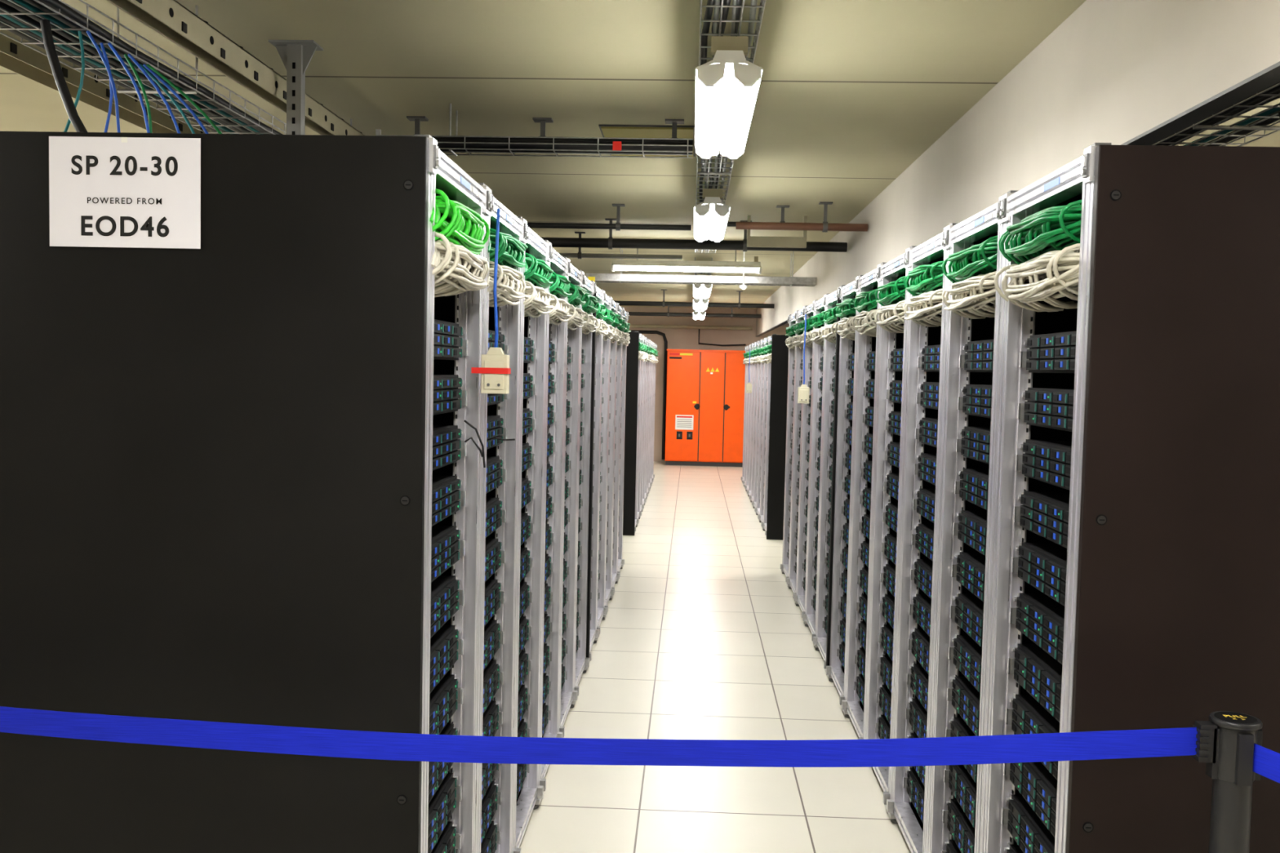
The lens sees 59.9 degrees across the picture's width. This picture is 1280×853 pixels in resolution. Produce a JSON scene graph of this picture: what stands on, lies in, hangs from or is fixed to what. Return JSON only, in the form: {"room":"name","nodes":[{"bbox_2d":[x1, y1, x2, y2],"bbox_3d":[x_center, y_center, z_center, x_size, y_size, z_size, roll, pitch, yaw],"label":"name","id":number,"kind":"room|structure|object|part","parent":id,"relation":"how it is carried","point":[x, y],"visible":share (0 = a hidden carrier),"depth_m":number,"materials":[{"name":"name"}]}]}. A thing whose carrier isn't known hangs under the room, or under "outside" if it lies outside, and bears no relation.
{"room":"server room","nodes":[
{"label":"server room","id":0,"kind":"room"},
{"bbox_2d":[0,0,1279,309],"bbox_3d":[0.404,-1.488,8.024,7.200,0.050,22.200,1,3,3],"label":"ceiling","id":1,"kind":"structure","parent":0,"point":[851,93],"depth_m":4.16,"materials":[{"name":"grey paint"}]},
{"bbox_2d":[0,26,216,133],"bbox_3d":[-1.738,-1.173,3.798,0.104,0.230,10.535,1,3,3],"label":"duct","id":2,"kind":"object","parent":1,"relation":"hanging from","point":[16,57],"visible":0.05,"depth_m":3.47,"materials":[{"name":"black"}]},
{"bbox_2d":[0,0,351,134],"bbox_3d":[-1.211,-1.381,8.255,0.251,0.260,19.504,1,3,3],"label":"cable tray","id":3,"kind":"object","parent":1,"relation":"hanging from","point":[22,18],"visible":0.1,"depth_m":3.05,"materials":[{"name":"metal"}]},
{"bbox_2d":[40,18,222,133],"bbox_3d":[-1.222,-0.799,2.830,0.427,0.351,0.394,1,3,3],"label":"hanging cables","id":4,"kind":"object","parent":3,"relation":"hanging from","point":[148,70],"visible":0.56,"depth_m":2.82,"materials":[{"name":"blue plastic"}]},
{"bbox_2d":[106,0,381,135],"bbox_3d":[-1.238,-1.191,3.774,0.064,0.170,10.535,1,3,3],"label":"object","id":5,"kind":"object","parent":1,"relation":"hanging from","point":[170,19],"visible":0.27,"depth_m":3.33,"materials":[{"name":"beige"}]},
{"bbox_2d":[268,39,323,134],"bbox_3d":[-1.147,-1.045,3.699,0.150,0.450,0.100,1,3,3],"label":"strut","id":6,"kind":"object","parent":1,"relation":"hanging from","point":[295,55],"depth_m":3.68,"materials":[{"name":"grey metal"}]},
{"bbox_2d":[376,103,693,158],"bbox_3d":[-0.425,-1.203,4.529,1.284,0.190,0.127,1,3,3],"label":"cable tray","id":7,"kind":"object","parent":1,"relation":"hanging from","point":[446,144],"visible":0.78,"depth_m":4.48,"materials":[{"name":"metal"}]},
{"bbox_2d":[376,134,693,158],"bbox_3d":[-0.427,-1.143,4.532,1.283,0.056,0.126,1,3,3],"label":"wire basket","id":8,"kind":"object","parent":7,"relation":"on","point":[446,144],"depth_m":4.48,"materials":[{"name":"metal"}]},
{"bbox_2d":[612,141,621,150],"bbox_3d":[-0.092,-1.124,4.447,0.035,0.035,0.009,1,3,3],"label":"tag","id":9,"kind":"object","parent":7,"relation":"attached to","point":[616,144],"visible":1,"depth_m":4.44,"materials":[{"name":"red plastic"}]},
{"bbox_2d":[406,115,684,137],"bbox_3d":[-0.963,-1.253,4.753,2.380,0.138,0.066,1,3,3],"label":"brackets","id":10,"kind":"object","parent":1,"relation":"attached to","point":[417,119],"depth_m":4.72,"materials":[{"name":"grey metal"}]},
{"bbox_2d":[527,204,691,231],"bbox_3d":[-0.280,-1.350,7.161,1.220,0.167,0.060,1,3,3],"label":"conduit","id":11,"kind":"object","parent":1,"relation":"hanging from","point":[617,226],"depth_m":7.15,"materials":[{"name":"black metal"}]},
{"bbox_2d":[559,231,682,259],"bbox_3d":[-0.219,-1.407,8.659,1.100,0.207,0.060,1,3,3],"label":"conduit","id":12,"kind":"object","parent":1,"relation":"hanging from","point":[580,255],"depth_m":8.65,"materials":[{"name":"black metal"}]},
{"bbox_2d":[598,124,695,157],"bbox_3d":[0.047,-1.312,5.123,0.420,0.015,0.660,1,3,3],"label":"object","id":13,"kind":"object","parent":1,"relation":"hanging from","point":[606,130],"depth_m":4.87,"materials":[{"name":"beige metal"}]},
{"bbox_2d":[611,248,761,274],"bbox_3d":[0.378,-1.386,9.033,1.216,0.262,0.101,1,3,3],"label":"fluorescent light fixture","id":14,"kind":"object","parent":1,"relation":"hanging from","point":[637,264],"visible":0.95,"depth_m":9.00,"materials":[{"name":"white plastic"}]},
{"bbox_2d":[541,218,847,252],"bbox_3d":[0.297,-1.349,7.836,2.310,0.213,0.086,1,3,3],"label":"conduit","id":15,"kind":"object","parent":1,"relation":"hanging from","point":[610,242],"depth_m":7.82,"materials":[{"name":"black metal"}]},
{"bbox_2d":[613,288,774,308],"bbox_3d":[0.621,-1.695,14.720,2.310,0.229,0.078,1,3,3],"label":"conduit","id":16,"kind":"object","parent":1,"relation":"hanging from","point":[739,304],"depth_m":14.70,"materials":[{"name":"black metal"}]},
{"bbox_2d":[628,306,760,318],"bbox_3d":[0.753,-1.839,17.513,2.310,0.229,0.078,1,3,3],"label":"conduit","id":17,"kind":"object","parent":1,"relation":"hanging from","point":[731,315],"depth_m":17.49,"materials":[{"name":"black metal"}]},
{"bbox_2d":[585,248,817,286],"bbox_3d":[0.536,-1.402,9.777,2.013,0.300,0.207,1,3,3],"label":"cable tray","id":18,"kind":"object","parent":1,"relation":"hanging from","point":[620,277],"visible":0.86,"depth_m":9.69,"materials":[{"name":"metal"}]},
{"bbox_2d":[587,276,595,282],"bbox_3d":[-0.425,-1.280,9.710,0.060,0.060,0.025,1,3,3],"label":"plate","id":19,"kind":"object","parent":18,"relation":"attached to","point":[593,278],"visible":0.43,"depth_m":9.70,"materials":[{"name":"yellow"}]},
{"bbox_2d":[585,273,817,286],"bbox_3d":[0.534,-1.292,9.782,2.013,0.066,0.206,1,3,3],"label":"wire basket","id":20,"kind":"object","parent":18,"relation":"on","point":[621,278],"depth_m":9.69,"materials":[{"name":"metal"}]},
{"bbox_2d":[693,257,712,311],"bbox_3d":[0.783,-1.725,14.408,0.168,0.130,8.603,1,3,3],"label":"cable tray","id":21,"kind":"object","parent":1,"relation":"hanging from","point":[695,273],"visible":0.09,"depth_m":10.72,"materials":[{"name":"metal"}]},
{"bbox_2d":[693,306,706,319],"bbox_3d":[0.876,-1.691,16.462,0.184,0.156,1.516,1,3,3],"label":"fluorescent light fixture","id":22,"kind":"object","parent":21,"relation":"hanging from","point":[700,313],"visible":0.84,"depth_m":15.82,"materials":[{"name":"white plastic"}]},
{"bbox_2d":[693,293,708,310],"bbox_3d":[0.745,-1.548,13.669,0.184,0.156,1.516,1,3,3],"label":"fluorescent light fixture","id":23,"kind":"object","parent":21,"relation":"hanging from","point":[700,302],"visible":0.81,"depth_m":13.20,"materials":[{"name":"white plastic"}]},
{"bbox_2d":[693,273,711,298],"bbox_3d":[0.632,-1.425,11.275,0.184,0.156,1.516,1,3,3],"label":"fluorescent light fixture","id":24,"kind":"object","parent":21,"relation":"hanging from","point":[698,289],"visible":0.66,"depth_m":11.00,"materials":[{"name":"white plastic"}]},
{"bbox_2d":[694,0,766,253],"bbox_3d":[0.252,-1.145,3.137,0.168,0.130,11.406,1,3,3],"label":"cable tray","id":25,"kind":"object","parent":1,"relation":"hanging from","point":[737,6],"visible":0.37,"depth_m":3.08,"materials":[{"name":"metal"}]},
{"bbox_2d":[693,188,730,242],"bbox_3d":[0.389,-1.159,6.112,0.184,0.156,1.166,1,3,3],"label":"fluorescent light fixture","id":26,"kind":"object","parent":25,"relation":"hanging from","point":[711,215],"visible":1,"depth_m":5.68,"materials":[{"name":"white plastic"}]},
{"bbox_2d":[694,35,763,159],"bbox_3d":[0.266,-1.026,3.518,0.184,0.156,1.066,1,3,3],"label":"fluorescent light fixture","id":27,"kind":"object","parent":25,"relation":"hanging from","point":[726,86],"visible":1,"depth_m":3.19,"materials":[{"name":"white plastic"}]},
{"bbox_2d":[739,251,747,289],"bbox_3d":[0.890,-1.350,9.512,0.070,0.362,0.104,1,3,3],"label":"ceiling camera","id":28,"kind":"object","parent":1,"relation":"hanging from","point":[743,286],"depth_m":9.50,"materials":[{"name":"white plastic"}]},
{"bbox_2d":[727,204,789,226],"bbox_3d":[0.987,-1.327,7.053,0.860,0.145,0.060,1,3,3],"label":"conduit","id":29,"kind":"object","parent":1,"relation":"attached to","point":[730,224],"depth_m":7.05,"materials":[{"name":"metal"}]},
{"bbox_2d":[746,215,807,248],"bbox_3d":[0.928,-1.321,7.527,0.400,0.210,0.040,1,3,3],"label":"cable trunking","id":30,"kind":"object","parent":1,"relation":"attached to","point":[752,241],"visible":0.81,"depth_m":7.51,"materials":[{"name":"beige metal"}]},
{"bbox_2d":[735,201,867,232],"bbox_3d":[1.003,-1.299,6.883,0.810,0.183,0.066,1,3,3],"label":"conduit","id":31,"kind":"object","parent":1,"relation":"hanging from","point":[824,227],"depth_m":6.87,"materials":[{"name":"brown metal"}]},
{"bbox_2d":[782,81,1279,326],"bbox_3d":[1.955,-1.269,8.111,0.268,0.330,19.503,1,3,3],"label":"cable tray","id":32,"kind":"object","parent":1,"relation":"hanging from","point":[1260,120],"visible":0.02,"depth_m":3.18,"materials":[{"name":"metal"}]},
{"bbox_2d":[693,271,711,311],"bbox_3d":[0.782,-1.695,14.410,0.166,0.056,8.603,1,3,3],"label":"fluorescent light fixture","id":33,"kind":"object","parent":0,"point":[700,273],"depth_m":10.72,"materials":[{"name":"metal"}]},
{"bbox_2d":[622,306,789,462],"bbox_3d":[0.894,-0.707,19.118,7.200,2.650,0.100,1,3,3],"label":"wall","id":34,"kind":"structure","parent":0,"point":[677,339],"depth_m":19.02,"materials":[{"name":"paint"}]},
{"bbox_2d":[629,329,667,459],"bbox_3d":[-0.033,-0.544,18.980,0.968,2.198,0.056,1,3,3],"label":"conduit","id":35,"kind":"object","parent":34,"relation":"attached to","point":[640,331],"visible":0.72,"depth_m":18.92,"materials":[{"name":"black metal"}]},
{"bbox_2d":[629,324,751,329],"bbox_3d":[0.711,-1.699,18.955,2.400,0.060,0.060,1,3,3],"label":"conduit","id":36,"kind":"object","parent":34,"relation":"attached to","point":[632,326],"visible":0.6,"depth_m":18.92,"materials":[{"name":"black metal"}]},
{"bbox_2d":[698,328,746,346],"bbox_3d":[1.400,-1.517,18.932,0.813,0.292,0.024,1,3,3],"label":"conduit","id":37,"kind":"object","parent":34,"relation":"attached to","point":[699,329],"visible":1,"depth_m":18.93,"materials":[{"name":"black metal"}]},
{"bbox_2d":[519,461,911,852],"bbox_3d":[0.345,1.207,8.165,7.200,0.050,22.200,1,3,3],"label":"floor","id":38,"kind":"structure","parent":0,"point":[704,634],"depth_m":5.39,"materials":[{"name":"tile"}]},
{"bbox_2d":[0,131,491,852],"bbox_3d":[-0.997,0.423,2.533,1.245,2.047,0.624,1,3,3],"label":"rack","id":39,"kind":"object","parent":38,"relation":"on","point":[240,480],"visible":0.98,"depth_m":2.21,"materials":[{"name":"metal"}]},
{"bbox_2d":[48,136,200,248],"bbox_3d":[-1.010,-0.459,2.175,0.303,0.214,0.002,1,3,3],"label":"paper sign","id":40,"kind":"object","parent":39,"relation":"attached to","point":[104,192],"visible":1,"depth_m":2.17,"materials":[{"name":"white paper"}]},
{"bbox_3d":[-0.952,0.423,2.544,1.105,2.047,0.598,1,3,3],"label":"frame","id":41,"kind":"part","parent":39,"relation":"part of","materials":[{"name":"metal"}]},
{"bbox_2d":[464,419,515,467],"bbox_3d":[-0.372,0.031,2.776,0.057,0.112,0.404,1,3,3],"label":"cables","id":42,"kind":"object","parent":39,"relation":"attached to","point":[482,455],"visible":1,"depth_m":2.59,"materials":[{"name":"black plastic"}]},
{"bbox_2d":[471,208,511,394],"bbox_3d":[-0.355,-0.301,2.664,0.088,0.444,0.044,1,3,3],"label":"sensor box","id":43,"kind":"object","parent":39,"relation":"attached to","point":[495,371],"visible":1,"depth_m":2.66,"materials":[{"name":"beige plastic"}]},
{"bbox_2d":[476,187,528,852],"bbox_3d":[-0.911,0.393,3.142,1.130,2.047,0.598,1,3,3],"label":"rack","id":44,"kind":"object","parent":38,"relation":"on","point":[500,412],"visible":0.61,"depth_m":3.30,"materials":[{"name":"metal"}]},
{"bbox_2d":[512,217,553,852],"bbox_3d":[-0.881,0.362,3.740,1.132,2.047,0.598,1,3,3],"label":"rack","id":45,"kind":"object","parent":38,"relation":"on","point":[528,795],"visible":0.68,"depth_m":3.92,"materials":[{"name":"metal"}]},
{"bbox_2d":[538,242,572,791],"bbox_3d":[-0.853,0.331,4.339,1.132,2.047,0.598,1,3,3],"label":"rack","id":46,"kind":"object","parent":38,"relation":"on","point":[557,316],"visible":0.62,"depth_m":4.53,"materials":[{"name":"metal"}]},
{"bbox_2d":[558,257,586,737],"bbox_3d":[-0.826,0.301,4.937,1.130,2.047,0.598,1,3,3],"label":"rack","id":47,"kind":"object","parent":38,"relation":"on","point":[567,695],"visible":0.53,"depth_m":5.13,"materials":[{"name":"metal"}]},
{"bbox_2d":[573,272,599,697],"bbox_3d":[-0.796,0.270,5.536,1.133,2.047,0.598,1,3,3],"label":"rack","id":48,"kind":"object","parent":38,"relation":"on","point":[581,662],"visible":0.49,"depth_m":5.74,"materials":[{"name":"metal"}]},
{"bbox_2d":[586,282,608,662],"bbox_3d":[-0.766,0.238,6.153,1.135,2.047,0.631,1,3,3],"label":"rack","id":49,"kind":"object","parent":38,"relation":"on","point":[592,633],"visible":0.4,"depth_m":6.36,"materials":[{"name":"metal"}]},
{"bbox_3d":[-0.795,0.249,5.854,1.096,2.015,0.031,1,3,3],"label":"divider panel","id":50,"kind":"part","parent":49,"relation":"part of","materials":[{"name":"grey metal"}]},
{"bbox_2d":[595,290,615,634],"bbox_3d":[-0.739,0.206,6.768,1.132,2.047,0.598,1,3,3],"label":"rack","id":51,"kind":"object","parent":38,"relation":"on","point":[602,611],"visible":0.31,"depth_m":6.97,"materials":[{"name":"metal"}]},
{"bbox_2d":[604,299,622,612],"bbox_3d":[-0.710,0.176,7.366,1.133,2.047,0.598,1,3,3],"label":"rack","id":52,"kind":"object","parent":38,"relation":"on","point":[609,592],"visible":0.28,"depth_m":7.58,"materials":[{"name":"metal"}]},
{"bbox_2d":[611,303,626,593],"bbox_3d":[-0.682,0.145,7.965,1.132,2.047,0.598,1,3,3],"label":"rack","id":53,"kind":"object","parent":38,"relation":"on","point":[615,575],"visible":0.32,"depth_m":8.17,"materials":[{"name":"metal"}]},
{"bbox_2d":[617,311,631,582],"bbox_3d":[-0.661,0.114,8.574,1.147,2.047,0.618,1,3,3],"label":"rack","id":54,"kind":"object","parent":38,"relation":"on","point":[620,562],"visible":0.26,"depth_m":8.77,"materials":[{"name":"metal"}]},
{"bbox_3d":[-0.671,0.094,8.873,1.100,2.015,0.019,1,3,3],"label":"panel","id":55,"kind":"part","parent":54,"relation":"part of","materials":[{"name":"grey metal"}]},
{"bbox_2d":[0,706,1262,852],"bbox_3d":[-0.227,0.983,2.016,2.829,1.017,0.320,1,3,3],"label":"barrier post","id":56,"kind":"object","parent":38,"relation":"on","point":[1225,743],"visible":1,"depth_m":1.98,"materials":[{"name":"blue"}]},
{"bbox_2d":[1252,743,1279,783],"bbox_3d":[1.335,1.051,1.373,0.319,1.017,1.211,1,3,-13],"label":"belt","id":57,"kind":"object","parent":56,"relation":"attached to","point":[1266,762],"visible":1,"depth_m":1.88,"materials":[{"name":"blue fabric"}]},
{"bbox_2d":[622,331,644,535],"bbox_3d":[-0.601,0.040,10.905,1.250,1.952,0.620,1,3,3],"label":"rack","id":58,"kind":"object","parent":38,"relation":"on","point":[634,354],"visible":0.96,"depth_m":10.58,"materials":[{"name":"metal"}]},
{"bbox_3d":[-0.558,0.041,10.914,1.105,1.952,0.598,1,3,3],"label":"frame","id":59,"kind":"part","parent":58,"relation":"part of","materials":[{"name":"metal"}]},
{"bbox_2d":[636,334,646,526],"bbox_3d":[-0.516,0.010,11.512,1.132,1.952,0.598,1,3,3],"label":"rack","id":60,"kind":"object","parent":38,"relation":"on","point":[638,513],"visible":0.12,"depth_m":11.72,"materials":[{"name":"metal"}]},
{"bbox_2d":[640,336,648,511],"bbox_3d":[-0.488,-0.021,12.110,1.132,1.952,0.598,1,3,3],"label":"rack","id":61,"kind":"object","parent":38,"relation":"on","point":[642,507],"visible":0.11,"depth_m":12.32,"materials":[{"name":"metal"}]},
{"bbox_2d":[641,337,651,511],"bbox_3d":[-0.459,-0.051,12.709,1.135,1.952,0.598,1,3,3],"label":"rack","id":62,"kind":"object","parent":38,"relation":"on","point":[647,340],"visible":0.08,"depth_m":12.92,"materials":[{"name":"metal"}]},
{"bbox_2d":[644,339,653,504],"bbox_3d":[-0.431,-0.082,13.307,1.133,1.952,0.598,1,3,3],"label":"rack","id":63,"kind":"object","parent":38,"relation":"on","point":[650,341],"visible":0.13,"depth_m":13.52,"materials":[{"name":"metal"}]},
{"bbox_2d":[646,340,654,498],"bbox_3d":[-0.405,-0.113,13.906,1.130,1.952,0.598,1,3,3],"label":"rack","id":64,"kind":"object","parent":38,"relation":"on","point":[651,343],"visible":0.11,"depth_m":14.11,"materials":[{"name":"metal"}]},
{"bbox_2d":[648,342,655,493],"bbox_3d":[-0.375,-0.143,14.504,1.132,1.952,0.598,1,3,3],"label":"rack","id":65,"kind":"object","parent":38,"relation":"on","point":[653,345],"visible":0.14,"depth_m":14.72,"materials":[{"name":"metal"}]},
{"bbox_2d":[650,342,657,485],"bbox_3d":[-0.348,-0.174,15.103,1.130,1.952,0.598,1,3,3],"label":"rack","id":66,"kind":"object","parent":38,"relation":"on","point":[655,346],"visible":0.09,"depth_m":15.31,"materials":[{"name":"metal"}]},
{"bbox_2d":[652,343,658,479],"bbox_3d":[-0.319,-0.205,15.701,1.132,1.952,0.598,1,3,3],"label":"rack","id":67,"kind":"object","parent":38,"relation":"on","point":[655,348],"visible":0.09,"depth_m":15.92,"materials":[{"name":"metal"}]},
{"bbox_2d":[664,348,745,466],"bbox_3d":[1.122,-0.315,18.608,1.380,1.930,0.536,1,3,3],"label":"tall cabinet","id":68,"kind":"object","parent":38,"relation":"on","point":[705,388],"visible":0.9,"depth_m":18.37,"materials":[{"name":"orange metal"}]},
{"bbox_3d":[0.708,-0.335,18.394,0.532,1.805,0.024,1,3,3],"label":"door","id":69,"kind":"part","parent":68,"relation":"part of","materials":[{"name":"orange metal"}]},
{"bbox_3d":[1.186,-0.324,18.372,0.394,1.805,0.024,1,3,3],"label":"door","id":70,"kind":"part","parent":68,"relation":"part of","materials":[{"name":"orange metal"}]},
{"bbox_3d":[1.590,-0.314,18.354,0.382,1.805,0.024,1,3,3],"label":"door","id":71,"kind":"part","parent":68,"relation":"part of","materials":[{"name":"orange metal"}]},
{"bbox_2d":[741,346,747,482],"bbox_3d":[1.994,-0.149,15.595,1.132,1.952,0.598,1,3,3],"label":"rack","id":72,"kind":"object","parent":38,"relation":"on","point":[745,347],"visible":0.08,"depth_m":15.85,"materials":[{"name":"metal"}]},
{"bbox_2d":[742,345,750,490],"bbox_3d":[1.966,-0.118,14.997,1.132,1.952,0.598,1,3,3],"label":"rack","id":73,"kind":"object","parent":38,"relation":"on","point":[748,347],"visible":0.16,"depth_m":15.26,"materials":[{"name":"metal"}]},
{"bbox_2d":[744,343,752,494],"bbox_3d":[1.937,-0.087,14.398,1.132,1.952,0.598,1,3,3],"label":"rack","id":74,"kind":"object","parent":38,"relation":"on","point":[746,487],"visible":0.12,"depth_m":14.66,"materials":[{"name":"metal"}]},
{"bbox_2d":[746,342,755,501],"bbox_3d":[1.909,-0.057,13.800,1.132,1.952,0.598,1,3,3],"label":"rack","id":75,"kind":"object","parent":38,"relation":"on","point":[748,492],"visible":0.13,"depth_m":14.06,"materials":[{"name":"metal"}]},
{"bbox_2d":[749,340,758,507],"bbox_3d":[1.880,-0.026,13.201,1.135,1.952,0.598,1,3,3],"label":"rack","id":76,"kind":"object","parent":38,"relation":"on","point":[751,498],"visible":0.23,"depth_m":13.46,"materials":[{"name":"metal"}]},
{"bbox_2d":[751,338,761,512],"bbox_3d":[1.854,0.005,12.603,1.130,1.952,0.598,1,3,3],"label":"rack","id":77,"kind":"object","parent":38,"relation":"on","point":[754,503],"visible":0.13,"depth_m":12.86,"materials":[{"name":"metal"}]},
{"bbox_2d":[746,350,751,393],"bbox_3d":[1.265,-0.636,12.835,0.068,0.498,0.047,1,3,3],"label":"sensor box","id":78,"kind":"object","parent":77,"relation":"hanging from","point":[748,386],"visible":1,"depth_m":12.83,"materials":[{"name":"beige plastic"}]},
{"bbox_2d":[755,338,764,521],"bbox_3d":[1.825,0.036,12.004,1.132,1.952,0.598,1,3,3],"label":"rack","id":79,"kind":"object","parent":38,"relation":"on","point":[762,374],"visible":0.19,"depth_m":12.26,"materials":[{"name":"metal"}]},
{"bbox_2d":[758,335,768,529],"bbox_3d":[1.795,0.066,11.406,1.135,1.952,0.598,1,3,3],"label":"rack","id":80,"kind":"object","parent":38,"relation":"on","point":[761,517],"visible":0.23,"depth_m":11.66,"materials":[{"name":"metal"}]},
{"bbox_2d":[761,333,788,539],"bbox_3d":[1.826,0.099,10.793,1.245,1.952,0.620,1,3,3],"label":"rack","id":81,"kind":"object","parent":38,"relation":"on","point":[777,357],"visible":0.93,"depth_m":10.52,"materials":[{"name":"metal"}]},
{"bbox_3d":[1.782,0.097,10.806,1.105,1.952,0.598,1,3,3],"label":"frame","id":82,"kind":"part","parent":81,"relation":"part of","materials":[{"name":"metal"}]},
{"bbox_2d":[780,311,796,584],"bbox_3d":[1.666,0.170,8.467,1.147,2.047,0.618,1,3,3],"label":"rack","id":83,"kind":"object","parent":38,"relation":"on","point":[784,566],"visible":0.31,"depth_m":8.71,"materials":[{"name":"metal"}]},
{"bbox_3d":[1.704,0.151,8.764,1.100,2.015,0.019,1,3,3],"label":"panel","id":84,"kind":"part","parent":83,"relation":"part of","materials":[{"name":"grey metal"}]},
{"bbox_2d":[786,306,804,604],"bbox_3d":[1.630,0.201,7.859,1.132,2.047,0.598,1,3,3],"label":"rack","id":85,"kind":"object","parent":38,"relation":"on","point":[792,580],"visible":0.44,"depth_m":8.11,"materials":[{"name":"metal"}]},
{"bbox_2d":[794,301,814,617],"bbox_3d":[1.602,0.232,7.260,1.132,2.047,0.598,1,3,3],"label":"rack","id":86,"kind":"object","parent":38,"relation":"on","point":[800,597],"visible":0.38,"depth_m":7.51,"materials":[{"name":"metal"}]},
{"bbox_2d":[802,294,826,647],"bbox_3d":[1.574,0.263,6.662,1.132,2.047,0.598,1,3,3],"label":"rack","id":87,"kind":"object","parent":38,"relation":"on","point":[809,619],"visible":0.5,"depth_m":6.90,"materials":[{"name":"metal"}]},
{"bbox_2d":[797,314,809,404],"bbox_3d":[1.030,-0.423,6.943,0.068,0.558,0.047,1,3,3],"label":"sensor box","id":88,"kind":"object","parent":87,"relation":"hanging from","point":[803,391],"visible":1,"depth_m":6.94,"materials":[{"name":"beige plastic"}]},
{"bbox_2d":[813,285,841,675],"bbox_3d":[1.545,0.294,6.047,1.132,2.047,0.631,1,3,3],"label":"rack","id":89,"kind":"object","parent":38,"relation":"on","point":[821,642],"visible":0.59,"depth_m":6.29,"materials":[{"name":"metal"}]},
{"bbox_3d":[1.544,0.306,5.747,1.096,2.015,0.031,1,3,3],"label":"divider panel","id":90,"kind":"part","parent":89,"relation":"part of","materials":[{"name":"grey metal"}]},
{"bbox_2d":[826,277,858,712],"bbox_3d":[1.515,0.326,5.430,1.133,2.047,0.598,1,3,3],"label":"rack","id":91,"kind":"object","parent":38,"relation":"on","point":[836,673],"visible":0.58,"depth_m":5.66,"materials":[{"name":"metal"}]},
{"bbox_2d":[841,263,880,739],"bbox_3d":[1.489,0.357,4.831,1.130,2.047,0.598,1,3,3],"label":"rack","id":92,"kind":"object","parent":38,"relation":"on","point":[854,708],"visible":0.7,"depth_m":5.05,"materials":[{"name":"metal"}]},
{"bbox_2d":[865,247,909,813],"bbox_3d":[1.459,0.387,4.232,1.132,2.047,0.598,1,3,3],"label":"rack","id":93,"kind":"object","parent":38,"relation":"on","point":[893,295],"visible":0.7,"depth_m":4.44,"materials":[{"name":"metal"}]},
{"bbox_2d":[886,225,948,852],"bbox_3d":[1.430,0.418,3.634,1.135,2.047,0.598,1,3,3],"label":"rack","id":94,"kind":"object","parent":38,"relation":"on","point":[925,282],"visible":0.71,"depth_m":3.81,"materials":[{"name":"metal"}]},
{"bbox_2d":[926,192,1006,852],"bbox_3d":[1.402,0.449,3.035,1.135,2.047,0.598,1,3,3],"label":"rack","id":95,"kind":"object","parent":38,"relation":"on","point":[971,297],"visible":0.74,"depth_m":3.18,"materials":[{"name":"metal"}]},
{"bbox_2d":[981,142,1279,852],"bbox_3d":[1.431,0.482,2.421,1.248,2.047,0.624,1,3,3],"label":"rack","id":96,"kind":"object","parent":38,"relation":"on","point":[1135,580],"visible":0.99,"depth_m":2.13,"materials":[{"name":"metal"}]},
{"bbox_3d":[1.388,0.480,2.436,1.105,2.047,0.598,1,3,3],"label":"frame","id":97,"kind":"part","parent":96,"relation":"part of","materials":[{"name":"metal"}]},
{"bbox_2d":[755,0,1279,337],"bbox_3d":[1.490,-1.201,7.938,0.058,0.468,22.100,1,3,3],"label":"wall","id":98,"kind":"structure","parent":0,"point":[1114,72],"depth_m":3.19,"materials":[{"name":"white paint"}]}
]}

